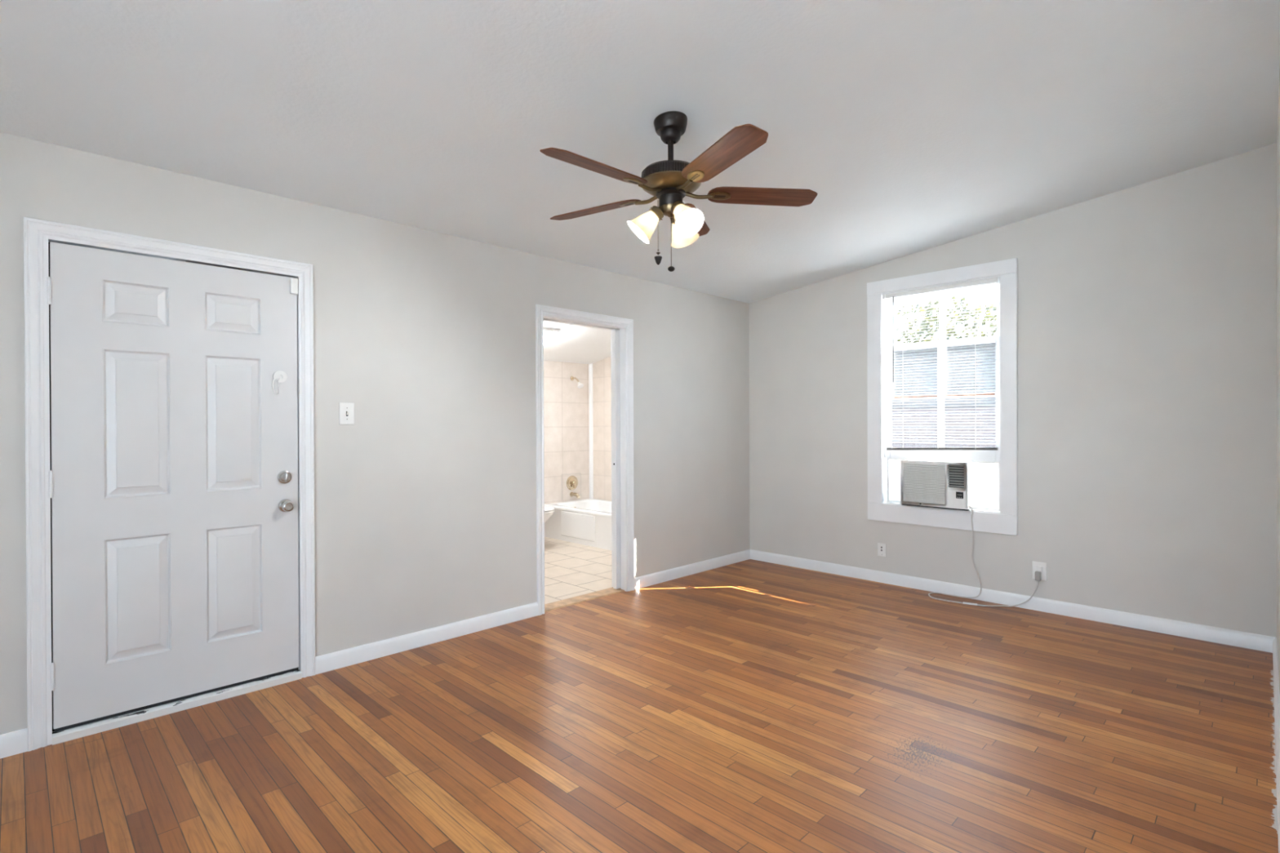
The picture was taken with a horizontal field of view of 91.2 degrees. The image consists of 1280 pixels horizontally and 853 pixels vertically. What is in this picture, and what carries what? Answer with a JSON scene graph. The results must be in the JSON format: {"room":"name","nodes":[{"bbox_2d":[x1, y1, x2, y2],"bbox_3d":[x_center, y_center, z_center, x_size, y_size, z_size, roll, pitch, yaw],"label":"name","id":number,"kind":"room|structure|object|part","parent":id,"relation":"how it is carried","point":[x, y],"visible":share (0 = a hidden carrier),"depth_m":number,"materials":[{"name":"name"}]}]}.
{"room":"empty living room","nodes":[
{"label":"empty living room","id":0,"kind":"room"},
{"bbox_2d":[0,132,749,734],"bbox_3d":[-1.393,0.062,3.683,0.160,2.450,6.750,0,0,45],"label":"wall","id":1,"kind":"structure","parent":0,"point":[425,504],"depth_m":3.67,"materials":[{"name":"beige paint"}]},
{"bbox_2d":[0,728,27,758],"bbox_3d":[-3.027,1.256,1.924,0.016,0.088,1.639,0,0,45],"label":"baseboard","id":2,"kind":"structure","parent":1,"relation":"attached to","point":[13,743],"depth_m":2.47,"materials":[{"name":"white paint"}]},
{"bbox_2d":[23,216,315,751],"bbox_3d":[-2.128,0.228,2.932,0.182,2.130,1.069,0,0,45],"label":"door frame","id":3,"kind":"structure","parent":1,"relation":"attached to","point":[38,233],"depth_m":2.59,"materials":[{"name":"white paint"}]},
{"bbox_2d":[46,241,298,732],"bbox_3d":[-2.075,0.248,2.875,0.106,2.009,0.932,0,0,45],"label":"door","id":4,"kind":"structure","parent":1,"relation":"in","point":[173,479],"depth_m":2.84,"materials":[{"name":"white paint"}]},
{"bbox_2d":[338,402,354,424],"bbox_3d":[-1.576,-0.070,3.373,0.020,0.120,0.078,0,0,45],"label":"light switch","id":5,"kind":"object","parent":1,"relation":"attached to","point":[346,409],"visible":1,"depth_m":3.37,"materials":[{"name":"white plastic"}]},
{"bbox_2d":[315,602,538,675],"bbox_3d":[-1.193,1.242,3.759,0.016,0.088,1.412,0,0,45],"label":"baseboard","id":6,"kind":"structure","parent":1,"relation":"attached to","point":[348,657],"depth_m":3.65,"materials":[{"name":"white paint"}]},
{"bbox_2d":[535,304,634,615],"bbox_3d":[-0.432,0.224,4.630,0.181,2.112,0.911,0,0,45],"label":"door frame","id":7,"kind":"structure","parent":1,"relation":"attached to","point":[543,313],"depth_m":4.85,"materials":[{"name":"white paint"}]},
{"bbox_2d":[612,329,620,589],"bbox_3d":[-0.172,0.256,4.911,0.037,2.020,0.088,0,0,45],"label":"door","id":8,"kind":"structure","parent":1,"relation":"in","point":[615,333],"depth_m":4.88,"materials":[{"name":"white paint"}]},
{"bbox_2d":[634,549,750,590],"bbox_3d":[0.504,1.229,5.457,0.016,0.088,1.571,0,0,45],"label":"baseboard","id":9,"kind":"structure","parent":1,"relation":"attached to","point":[649,580],"depth_m":5.36,"materials":[{"name":"white paint"}]},
{"bbox_2d":[543,360,589,504],"bbox_3d":[-1.694,0.207,6.777,0.120,2.140,3.200,0,0,45],"label":"wall","id":10,"kind":"structure","parent":0,"point":[566,406],"depth_m":7.49,"materials":[{"name":"beige tile"}]},
{"bbox_2d":[561,473,581,497],"bbox_3d":[-0.808,0.720,7.539,0.057,0.300,0.294,0,0,45],"label":"shower valve","id":11,"kind":"object","parent":10,"relation":"attached to","point":[571,482],"visible":1,"depth_m":7.54,"materials":[{"name":"gold metal"}]},
{"bbox_3d":[-0.798,0.698,7.542,0.046,0.084,0.052,0,0,45],"label":"handle","id":12,"kind":"part","parent":11,"relation":"part of","materials":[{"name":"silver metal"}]},
{"bbox_2d":[569,492,580,498],"bbox_3d":[-0.774,0.825,7.509,0.150,0.073,0.060,0,0,45],"label":"tub spout","id":13,"kind":"object","parent":10,"relation":"attached to","point":[571,494],"visible":1,"depth_m":7.49,"materials":[{"name":"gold metal"}]},
{"bbox_2d":[569,376,583,388],"bbox_3d":[-0.756,-0.531,7.484,0.208,0.157,0.078,0,0,45],"label":"shower","id":14,"kind":"object","parent":10,"relation":"attached to","point":[580,385],"visible":1,"depth_m":7.45,"materials":[{"name":"silver metal"}]},
{"bbox_2d":[588,364,593,498],"bbox_3d":[-0.606,0.059,7.757,0.034,1.700,0.034,0,0,45],"label":"trim","id":15,"kind":"structure","parent":10,"relation":"attached to","point":[590,366],"depth_m":7.75,"materials":[{"name":"white ceramic"}]},
{"bbox_2d":[543,320,610,364],"bbox_3d":[-0.942,-1.024,5.931,2.380,0.569,3.320,0,0,45],"label":"ceiling","id":16,"kind":"structure","parent":0,"point":[574,344],"depth_m":6.83,"materials":[{"name":"white paint"}]},
{"bbox_2d":[543,327,559,344],"bbox_3d":[-1.024,-0.888,6.198,0.337,0.139,0.340,0,0,45],"label":"bathroom ceiling light","id":17,"kind":"object","parent":16,"relation":"attached to","point":[549,334],"visible":0.29,"depth_m":6.16,"materials":[{"name":"white glass"}]},
{"bbox_2d":[543,332,555,344],"bbox_3d":[-1.018,-0.869,6.193,0.246,0.101,0.260,0,0,45],"label":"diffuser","id":18,"kind":"object","parent":17,"relation":"attached to","point":[548,336],"depth_m":6.17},
{"bbox_2d":[544,537,612,604],"bbox_3d":[-0.916,1.337,5.923,2.428,0.121,3.080,0,0,45],"label":"floor","id":19,"kind":"structure","parent":0,"point":[571,570],"depth_m":5.57,"materials":[{"name":"beige tile"}]},
{"bbox_2d":[544,506,554,524],"bbox_3d":[-1.186,0.899,6.692,0.702,0.751,0.470,0,0,45],"label":"toilet","id":20,"kind":"object","parent":19,"relation":"on","point":[548,511],"visible":0.12,"depth_m":6.49,"materials":[{"name":"white ceramic"}]},
{"bbox_3d":[-1.111,1.086,6.619,0.476,0.377,0.372,0,0,45],"label":"bowl","id":21,"kind":"part","parent":20,"relation":"part of","materials":[{"name":"white ceramic"}]},
{"bbox_3d":[-1.112,0.867,6.617,0.486,0.021,0.384,0,0,45],"label":"seat lid","id":22,"kind":"part","parent":20,"relation":"part of","materials":[{"name":"white ceramic"}]},
{"bbox_2d":[544,498,611,550],"bbox_3d":[-0.333,1.083,6.977,1.518,0.375,0.758,0,0,45],"label":"bathtub","id":23,"kind":"object","parent":19,"relation":"on","point":[588,522],"visible":0.53,"depth_m":6.84,"materials":[{"name":"white ceramic"}]},
{"bbox_3d":[-0.681,1.078,6.800,0.580,0.280,0.010,0,0,45],"label":"apron panel","id":24,"kind":"part","parent":23,"relation":"part of","materials":[{"name":"white ceramic"}]},
{"bbox_2d":[592,356,611,501],"bbox_3d":[0.292,0.010,6.968,2.420,2.517,0.120,0,0,45],"label":"wall","id":25,"kind":"structure","parent":0,"point":[602,370],"depth_m":7.63,"materials":[{"name":"beige tile"}]},
{"bbox_2d":[0,559,1278,852],"bbox_3d":[0.926,1.347,1.480,6.465,0.120,6.900,0,0,45],"label":"floor","id":26,"kind":"structure","parent":0,"point":[750,705],"depth_m":2.52,"materials":[{"name":"brown wood"}]},
{"bbox_2d":[544,586,624,612],"bbox_3d":[-0.440,1.275,4.637,0.140,0.010,0.805,0,0,45],"label":"threshold","id":27,"kind":"object","parent":26,"relation":"on","point":[594,595],"visible":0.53,"depth_m":4.62,"materials":[{"name":"brown wood"}]},
{"bbox_2d":[0,0,1279,303],"bbox_3d":[0.899,-1.583,1.485,6.510,0.837,6.900,0,0,45],"label":"ceiling","id":28,"kind":"structure","parent":0,"point":[914,126],"depth_m":2.63,"materials":[{"name":"white paint"}]},
{"bbox_2d":[539,111,817,271],"bbox_3d":[0.107,-1.023,2.755,1.283,0.682,1.260,0,0,45],"label":"ceiling fan","id":29,"kind":"object","parent":28,"relation":"hanging from","point":[669,180],"visible":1,"depth_m":2.71,"materials":[{"name":"brown wood"}]},
{"bbox_3d":[-0.169,-1.031,2.492,0.497,0.006,0.135,0,12,-42],"label":"blade","id":30,"kind":"part","parent":29,"relation":"part of","materials":[{"name":"brown wood"}]},
{"bbox_3d":[-0.214,-1.033,2.990,0.497,0.006,0.135,0,12,32],"label":"blade","id":31,"kind":"part","parent":29,"relation":"part of","materials":[{"name":"brown wood"}]},
{"bbox_3d":[0.012,-0.890,2.771,0.143,0.153,0.143,0,0,45],"label":"lamp shade","id":32,"kind":"part","parent":29,"relation":"part of","materials":[{"name":"white glass"}]},
{"bbox_3d":[0.080,-0.887,2.765,0.002,0.224,0.002,0,0,45],"label":"pull chain","id":33,"kind":"part","parent":29,"relation":"part of","materials":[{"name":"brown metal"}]},
{"bbox_3d":[0.137,-0.819,2.754,0.002,0.237,0.002,0,0,45],"label":"pull chain","id":34,"kind":"part","parent":29,"relation":"part of","materials":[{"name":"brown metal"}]},
{"bbox_3d":[0.136,-1.056,2.770,0.268,0.045,0.268,0,0,45],"label":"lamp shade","id":35,"kind":"part","parent":29,"relation":"part of","materials":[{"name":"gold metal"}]},
{"bbox_3d":[0.188,-0.903,2.683,0.042,0.050,0.041,0,0,45],"label":"light bulb","id":36,"kind":"part","parent":29,"relation":"part of","materials":[{"name":"white glass"}]},
{"bbox_3d":[0.190,-0.891,2.877,0.132,0.153,0.152,0,0,45],"label":"lamp shade","id":37,"kind":"part","parent":29,"relation":"part of","materials":[{"name":"white glass"}]},
{"bbox_3d":[0.190,-0.890,2.665,0.152,0.153,0.132,0,0,45],"label":"lamp shade","id":38,"kind":"part","parent":29,"relation":"part of","materials":[{"name":"white glass"}]},
{"bbox_3d":[0.254,-1.035,3.167,0.135,0.006,0.497,-13,-3,16],"label":"blade","id":39,"kind":"part","parent":29,"relation":"part of","materials":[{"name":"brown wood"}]},
{"bbox_3d":[0.309,-1.032,2.395,0.135,0.006,0.497,13,-5,-24],"label":"blade","id":40,"kind":"part","parent":29,"relation":"part of","materials":[{"name":"brown wood"}]},
{"bbox_3d":[0.547,-1.035,2.818,0.497,0.006,0.135,0,-12,-7],"label":"blade","id":41,"kind":"part","parent":29,"relation":"part of","materials":[{"name":"brown wood"}]},
{"bbox_2d":[748,142,1276,637],"bbox_3d":[3.293,-0.316,3.881,6.510,3.168,0.160,0,0,45],"label":"wall","id":42,"kind":"structure","parent":0,"point":[1147,312],"depth_m":4.06,"materials":[{"name":"beige paint"}]},
{"bbox_2d":[877,542,885,556],"bbox_3d":[1.968,1.004,5.098,0.068,0.106,0.008,0,0,45],"label":"electrical outlet","id":43,"kind":"object","parent":42,"relation":"attached to","point":[881,547],"visible":1,"depth_m":5.09,"materials":[{"name":"white plastic"}]},
{"bbox_2d":[866,257,1017,535],"bbox_3d":[2.337,-0.208,4.857,1.090,1.948,0.233,0,0,45],"label":"window","id":44,"kind":"structure","parent":42,"relation":"in","point":[1005,521],"depth_m":4.79,"materials":[{"name":"white paint"}]},
{"bbox_3d":[1.921,-0.229,5.126,0.120,1.703,0.020,0,0,45],"label":"casing","id":45,"kind":"part","parent":44,"relation":"part of","materials":[{"name":"white paint"}]},
{"bbox_2d":[882,276,999,449],"bbox_3d":[2.279,-0.439,4.793,0.841,1.260,0.042,0,0,45],"label":"window blind","id":46,"kind":"object","parent":44,"relation":"attached to","point":[997,280],"visible":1,"depth_m":4.76,"materials":[{"name":"white plastic"}]},
{"bbox_3d":[2.088,-0.436,4.973,0.002,1.210,0.001,0,0,45],"label":"ladder cord","id":47,"kind":"part","parent":46,"relation":"part of","materials":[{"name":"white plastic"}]},
{"bbox_3d":[2.290,0.170,4.795,0.810,0.041,0.021,0,0,45],"label":"rail","id":48,"kind":"part","parent":46,"relation":"part of","materials":[{"name":"white plastic"}]},
{"bbox_3d":[2.259,-1.131,4.779,1.090,0.100,0.023,0,0,45],"label":"head casing","id":49,"kind":"part","parent":44,"relation":"part of","materials":[{"name":"white paint"}]},
{"bbox_3d":[2.319,-0.200,4.833,0.864,0.916,0.032,0,0,45],"label":"sash","id":50,"kind":"part","parent":44,"relation":"part of","materials":[{"name":"white paint"}]},
{"bbox_3d":[2.344,-0.644,4.858,0.864,0.853,0.032,0,0,45],"label":"sash","id":51,"kind":"part","parent":44,"relation":"part of","materials":[{"name":"white paint"}]},
{"bbox_3d":[2.345,-0.239,4.859,0.745,0.014,0.034,0,0,45],"label":"weathered rail","id":52,"kind":"part","parent":44,"relation":"part of","materials":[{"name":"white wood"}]},
{"bbox_2d":[885,457,1040,606],"bbox_3d":[2.444,0.762,4.768,1.108,1.011,0.637,0,0,45],"label":"window air conditioner","id":53,"kind":"object","parent":44,"relation":"in","point":[956,485],"visible":1,"depth_m":4.68,"materials":[{"name":"white plastic"}]},
{"bbox_2d":[888,459,901,501],"bbox_3d":[2.091,0.434,5.056,0.157,0.332,0.010,0,0,45],"label":"panel","id":54,"kind":"object","parent":53,"relation":"hanging from","point":[895,482],"depth_m":5.08,"materials":[{"name":"white plastic"}]},
{"bbox_3d":[2.083,0.435,5.064,0.179,0.356,0.026,0,0,45],"label":"curtain frame","id":55,"kind":"part","parent":53,"relation":"part of","materials":[{"name":"white plastic"}]},
{"bbox_2d":[902,462,945,504],"bbox_3d":[2.175,0.435,4.801,0.316,0.296,0.009,0,0,45],"label":"grille","id":56,"kind":"object","parent":53,"relation":"attached to","point":[923,483],"depth_m":4.80,"materials":[{"name":"white plastic"}]},
{"bbox_2d":[947,464,964,488],"bbox_3d":[2.346,0.368,4.642,0.112,0.173,0.025,0,0,45],"label":"vent","id":57,"kind":"object","parent":53,"relation":"attached to","point":[955,472],"depth_m":4.65,"materials":[{"name":"grey plastic"}]},
{"bbox_3d":[2.338,0.528,4.630,0.124,0.107,0.004,0,0,45],"label":"control panel","id":58,"kind":"part","parent":53,"relation":"part of","materials":[{"name":"white plastic"}]},
{"bbox_3d":[2.423,0.923,4.478,0.704,0.693,0.195,0,0,45],"label":"power cord","id":59,"kind":"part","parent":53,"relation":"part of","materials":[{"name":"grey plastic"}]},
{"bbox_2d":[972,462,998,509],"bbox_3d":[2.540,0.434,4.607,0.182,0.332,0.010,0,0,45],"label":"panel","id":60,"kind":"object","parent":53,"relation":"hanging from","point":[984,475],"depth_m":4.61,"materials":[{"name":"white plastic"}]},
{"bbox_3d":[2.545,0.435,4.602,0.195,0.356,0.026,0,0,45],"label":"curtain frame","id":61,"kind":"part","parent":53,"relation":"part of","materials":[{"name":"white plastic"}]},
{"bbox_3d":[2.611,-0.229,4.436,0.106,1.703,0.020,0,0,45],"label":"casing","id":62,"kind":"part","parent":44,"relation":"part of","materials":[{"name":"white paint"}]},
{"bbox_2d":[750,549,1275,653],"bbox_3d":[2.304,1.225,4.757,3.551,0.088,0.016,0,0,45],"label":"baseboard","id":63,"kind":"structure","parent":42,"relation":"attached to","point":[1194,631],"depth_m":4.27,"materials":[{"name":"white paint"}]},
{"bbox_2d":[1032,560,1046,581],"bbox_3d":[2.744,0.995,4.308,0.084,0.124,0.026,0,0,45],"label":"wall outlet","id":64,"kind":"object","parent":42,"relation":"attached to","point":[1037,566],"visible":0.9,"depth_m":4.30,"materials":[{"name":"white plastic"}]},
{"bbox_2d":[1276,68,1279,694],"bbox_3d":[2.506,-0.155,2.364,0.120,2.865,3.100,0,0,45],"label":"wall","id":65,"kind":"structure","parent":0,"point":[1278,112],"depth_m":2.95,"materials":[{"name":"beige paint"}]},
{"bbox_2d":[1272,637,1279,852],"bbox_3d":[2.464,1.233,2.417,0.016,0.088,3.100,0,0,45],"label":"baseboard","id":66,"kind":"structure","parent":65,"relation":"attached to","point":[1276,679],"depth_m":2.53,"materials":[{"name":"white paint"}]},
{"label":"outside","id":67,"kind":"structure","parent":0,"visible":0},
{"bbox_3d":[1.763,1.769,5.313,38.000,0.500,52.000,0,0,45],"label":"ground","id":68,"kind":"structure","parent":67,"visible":0},
{"bbox_2d":[892,335,995,508],"bbox_3d":[5.327,0.201,11.707,16.400,3.260,3.900,0,0,45],"label":"neighbor house","id":69,"kind":"structure","parent":68,"relation":"on","point":[900,442],"depth_m":9.85,"materials":[{"name":"white"}]},
{"bbox_2d":[893,294,996,344],"bbox_3d":[7.575,-0.702,15.302,3.633,5.030,2.669,0,0,45],"label":"leafy tree","id":70,"kind":"object","parent":68,"relation":"on","point":[991,324],"visible":0.3,"depth_m":14.88,"materials":[{"name":"green plant"}]}
]}

